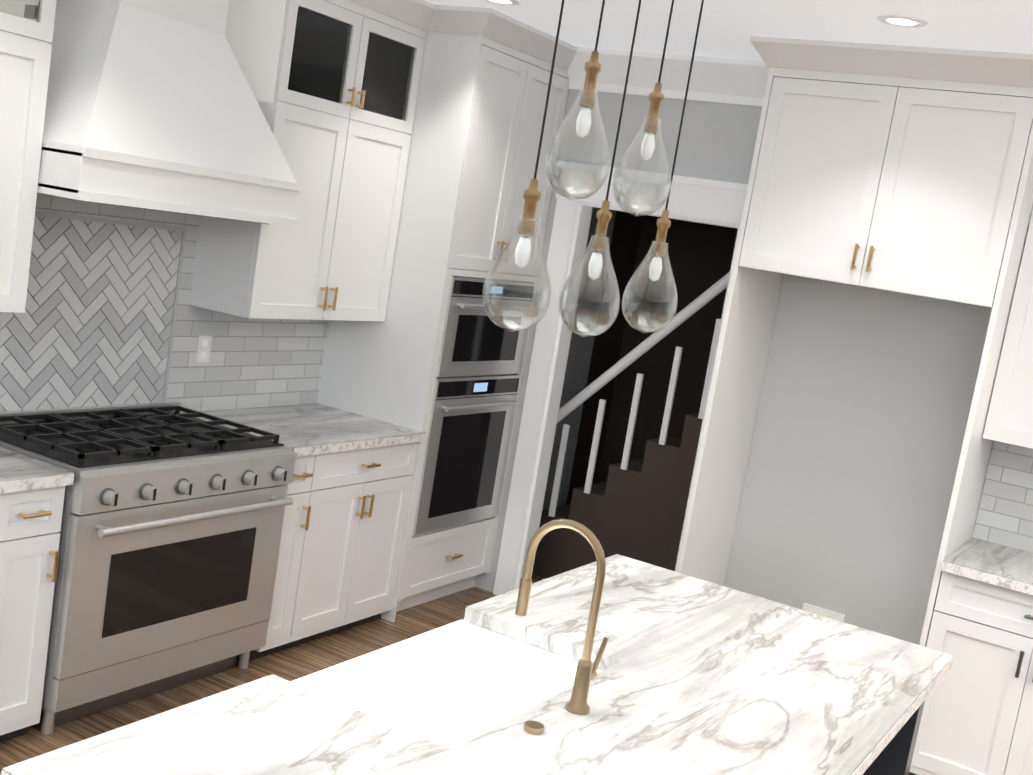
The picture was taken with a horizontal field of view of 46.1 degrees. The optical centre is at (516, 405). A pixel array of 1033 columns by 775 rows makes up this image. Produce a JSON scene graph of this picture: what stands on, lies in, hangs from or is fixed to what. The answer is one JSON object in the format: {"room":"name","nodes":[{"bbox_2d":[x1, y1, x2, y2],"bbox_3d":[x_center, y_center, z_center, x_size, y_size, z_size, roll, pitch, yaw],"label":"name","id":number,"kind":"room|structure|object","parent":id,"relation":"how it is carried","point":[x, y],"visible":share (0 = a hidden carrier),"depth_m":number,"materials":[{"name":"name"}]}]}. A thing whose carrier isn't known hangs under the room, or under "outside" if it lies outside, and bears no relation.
{"room":"kitchen","nodes":[
{"label":"kitchen","id":0,"kind":"room"},
{"bbox_2d":[0,8,47,319],"bbox_3d":[-1.883,-0.757,3.554,0.336,0.908,0.890,14,9,29],"label":"upper cabinet","id":1,"kind":"object","parent":0,"relation":"attached to","point":[23,36],"depth_m":3.80,"materials":[{"name":"white wood"}]},
{"bbox_2d":[0,167,331,447],"bbox_3d":[-1.606,-0.353,4.547,0.013,0.940,2.845,14,9,29],"label":"backsplash","id":2,"kind":"structure","parent":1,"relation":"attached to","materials":[{"name":"tile"}]},
{"bbox_2d":[0,0,319,187],"bbox_3d":[-1.279,-1.118,4.281,0.506,0.485,1.042,14,9,29],"label":"range hood","id":3,"kind":"object","parent":0,"relation":"attached to","point":[146,81],"depth_m":4.17,"materials":[{"name":"white"}]},
{"bbox_2d":[168,0,235,23],"bbox_3d":[-1.291,-1.562,4.285,0.296,0.377,0.490,14,9,29],"label":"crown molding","id":4,"kind":"structure","parent":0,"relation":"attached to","point":[222,9],"depth_m":4.37,"materials":[{"name":"white wood"}]},
{"bbox_2d":[0,574,545,774],"bbox_3d":[-0.742,1.646,1.374,15.500,0.060,15.300,14,9,29],"label":"floor","id":5,"kind":"structure","parent":0,"point":[305,659],"depth_m":4.90,"materials":[{"name":"brown wood"}]},
{"bbox_2d":[0,492,23,691],"bbox_3d":[-2.031,0.630,3.603,0.617,0.874,0.698,14,9,29],"label":"base cabinet","id":6,"kind":"object","parent":5,"relation":"on","point":[10,504],"depth_m":3.73,"materials":[{"name":"white wood"}]},
{"bbox_2d":[0,488,64,742],"bbox_3d":[-1.838,0.613,3.933,0.617,0.874,0.309,14,9,29],"label":"base cabinet","id":7,"kind":"object","parent":5,"relation":"on","point":[37,553],"depth_m":3.85,"materials":[{"name":"white wood"}]},
{"bbox_2d":[0,447,73,495],"bbox_3d":[-1.901,0.183,3.606,0.647,0.040,0.896,14,9,29],"label":"countertop","id":8,"kind":"structure","parent":7,"relation":"on","point":[19,472],"depth_m":3.77,"materials":[{"name":"white stone"}]},
{"bbox_2d":[0,402,296,734],"bbox_3d":[-1.432,0.552,4.479,0.718,0.963,1.016,14,9,29],"label":"range","id":9,"kind":"object","parent":5,"relation":"on","point":[170,532],"visible":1,"depth_m":4.26,"materials":[{"name":"silver metal"}]},
{"bbox_2d":[249,452,331,660],"bbox_3d":[-1.172,0.553,5.074,0.617,0.874,0.241,14,9,29],"label":"base cabinet","id":10,"kind":"object","parent":5,"relation":"on","point":[288,621],"depth_m":4.95,"materials":[{"name":"white wood"}]},
{"bbox_2d":[304,444,419,642],"bbox_3d":[-0.975,0.535,5.410,0.617,0.874,0.781,14,9,29],"label":"base cabinet","id":11,"kind":"object","parent":5,"relation":"on","point":[368,494],"depth_m":5.31,"materials":[{"name":"white wood"}]},
{"bbox_2d":[181,404,423,455],"bbox_3d":[-0.918,0.094,5.290,0.647,0.040,0.911,14,9,29],"label":"countertop","id":12,"kind":"structure","parent":11,"relation":"on","point":[311,429],"depth_m":5.25,"materials":[{"name":"white stone"}]},
{"bbox_2d":[312,24,568,621],"bbox_3d":[-0.412,-0.383,5.975,0.642,2.684,0.839,14,9,29],"label":"tall cabinet","id":13,"kind":"object","parent":5,"relation":"on","point":[439,367],"depth_m":5.61,"materials":[{"name":"white wood"}]},
{"bbox_2d":[532,272,729,578],"bbox_3d":[0.999,-0.153,6.708,1.790,2.467,0.940,14,9,29],"label":"staircase","id":14,"kind":"structure","parent":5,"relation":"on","point":[635,509],"depth_m":6.47,"materials":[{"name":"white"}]},
{"bbox_2d":[865,683,938,774],"bbox_3d":[0.117,1.103,2.751,1.017,0.874,2.253,14,9,29],"label":"kitchen island","id":15,"kind":"object","parent":5,"relation":"on","point":[896,759],"depth_m":3.40,"materials":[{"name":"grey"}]},
{"bbox_2d":[1,555,952,774],"bbox_3d":[0.197,0.660,2.675,1.060,0.040,2.280,14,9,29],"label":"island countertop","id":16,"kind":"structure","parent":15,"relation":"on","point":[702,677],"depth_m":2.59,"materials":[{"name":"white stone"}]},
{"bbox_2d":[293,615,564,746],"bbox_3d":[-0.145,0.701,2.726,0.488,0.187,0.776,14,9,29],"label":"sink","id":17,"kind":"object","parent":16,"relation":"in","point":[451,682],"depth_m":2.99,"materials":[{"name":"white ceramic"}]},
{"bbox_2d":[509,519,612,714],"bbox_3d":[0.104,0.434,2.598,0.208,0.394,0.097,14,9,29],"label":"faucet","id":18,"kind":"object","parent":16,"relation":"on","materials":[{"name":"gold metal"}]},
{"bbox_2d":[909,564,1032,774],"bbox_3d":[2.042,1.119,4.761,0.788,0.874,0.596,14,9,29],"label":"base cabinet","id":19,"kind":"object","parent":5,"relation":"on","point":[978,719],"depth_m":4.59,"materials":[{"name":"white wood"}]},
{"bbox_2d":[940,536,1032,595],"bbox_3d":[2.610,0.824,4.397,1.983,0.092,0.626,14,9,29],"label":"countertop","id":20,"kind":"structure","parent":19,"relation":"on","point":[986,561],"depth_m":4.65,"materials":[{"name":"white stone"}]},
{"bbox_2d":[184,92,415,323],"bbox_3d":[-0.907,-0.845,5.225,0.336,0.908,0.905,14,9,29],"label":"upper cabinet","id":21,"kind":"object","parent":0,"relation":"attached to","point":[292,222],"depth_m":5.05,"materials":[{"name":"white wood"}]},
{"bbox_2d":[542,207,615,509],"bbox_3d":[0.275,-0.516,7.274,0.120,2.790,0.700,14,9,29],"label":"wall","id":22,"kind":"structure","parent":0,"point":[578,366],"depth_m":7.45,"materials":[{"name":"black paint"}]},
{"bbox_2d":[566,211,645,503],"bbox_3d":[0.178,-0.551,7.398,0.120,2.790,1.980,14,9,29],"label":"wall","id":23,"kind":"structure","parent":0,"point":[627,229],"depth_m":8.09,"materials":[{"name":"brown paint"}]},
{"bbox_2d":[598,215,737,482],"bbox_3d":[1.672,-0.364,7.776,2.690,2.790,0.120,14,9,29],"label":"wall","id":24,"kind":"structure","parent":0,"point":[700,256],"depth_m":8.07,"materials":[{"name":"brown paint"}]},
{"bbox_2d":[426,0,1032,59],"bbox_3d":[1.076,-0.557,-1.474,10.570,0.060,12.420,14,9,29],"label":"ceiling","id":25,"kind":"structure","parent":0,"point":[728,28],"depth_m":4.52,"materials":[{"name":"white paint"}]},
{"bbox_2d":[484,0,519,5],"bbox_3d":[-0.069,-1.653,4.946,0.168,0.006,0.168,12,9,20],"label":"recessed light","id":26,"kind":"object","parent":25,"relation":"in","point":[502,2],"depth_m":4.97,"materials":[{"name":"white plastic"}]},
{"bbox_2d":[482,0,703,336],"bbox_3d":[0.235,-0.693,2.593,0.134,1.108,0.820,14,9,29],"label":"pendant light","id":27,"kind":"object","parent":25,"relation":"hanging from","point":[532,193],"visible":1,"depth_m":2.62,"materials":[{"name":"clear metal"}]},
{"bbox_2d":[877,15,927,27],"bbox_3d":[1.314,-1.310,4.133,0.168,0.006,0.168,12,9,20],"label":"recessed light","id":28,"kind":"object","parent":25,"relation":"in","point":[903,21],"depth_m":4.12,"materials":[{"name":"white plastic"}]},
{"bbox_2d":[475,88,993,644],"bbox_3d":[4.001,0.568,4.007,10.450,2.790,0.120,14,9,29],"label":"wall","id":29,"kind":"structure","parent":0,"point":[863,412],"depth_m":5.42,"materials":[{"name":"white paint"}]},
{"bbox_2d":[493,160,747,594],"bbox_3d":[0.546,-0.004,5.969,1.130,2.250,0.165,14,9,29],"label":"door frame","id":30,"kind":"structure","parent":29,"relation":"attached to","point":[708,201],"depth_m":6.10,"materials":[{"name":"white wood"}]},
{"bbox_2d":[567,46,768,106],"bbox_3d":[0.765,-1.531,5.649,1.215,0.185,0.118,14,9,29],"label":"crown molding","id":31,"kind":"structure","parent":29,"relation":"attached to","point":[729,80],"depth_m":5.58,"materials":[{"name":"white wood"}]},
{"bbox_2d":[733,64,1032,311],"bbox_3d":[1.551,-0.875,4.943,1.006,0.805,0.596,14,9,29],"label":"upper cabinet","id":32,"kind":"object","parent":29,"relation":"attached to","point":[896,168],"depth_m":4.66,"materials":[{"name":"white wood"}]},
{"bbox_2d":[976,204,1032,451],"bbox_3d":[2.332,-0.239,4.671,0.801,0.908,0.336,14,9,29],"label":"upper cabinet","id":33,"kind":"object","parent":29,"relation":"attached to","point":[1007,420],"depth_m":4.71,"materials":[{"name":"white wood"}]}
]}

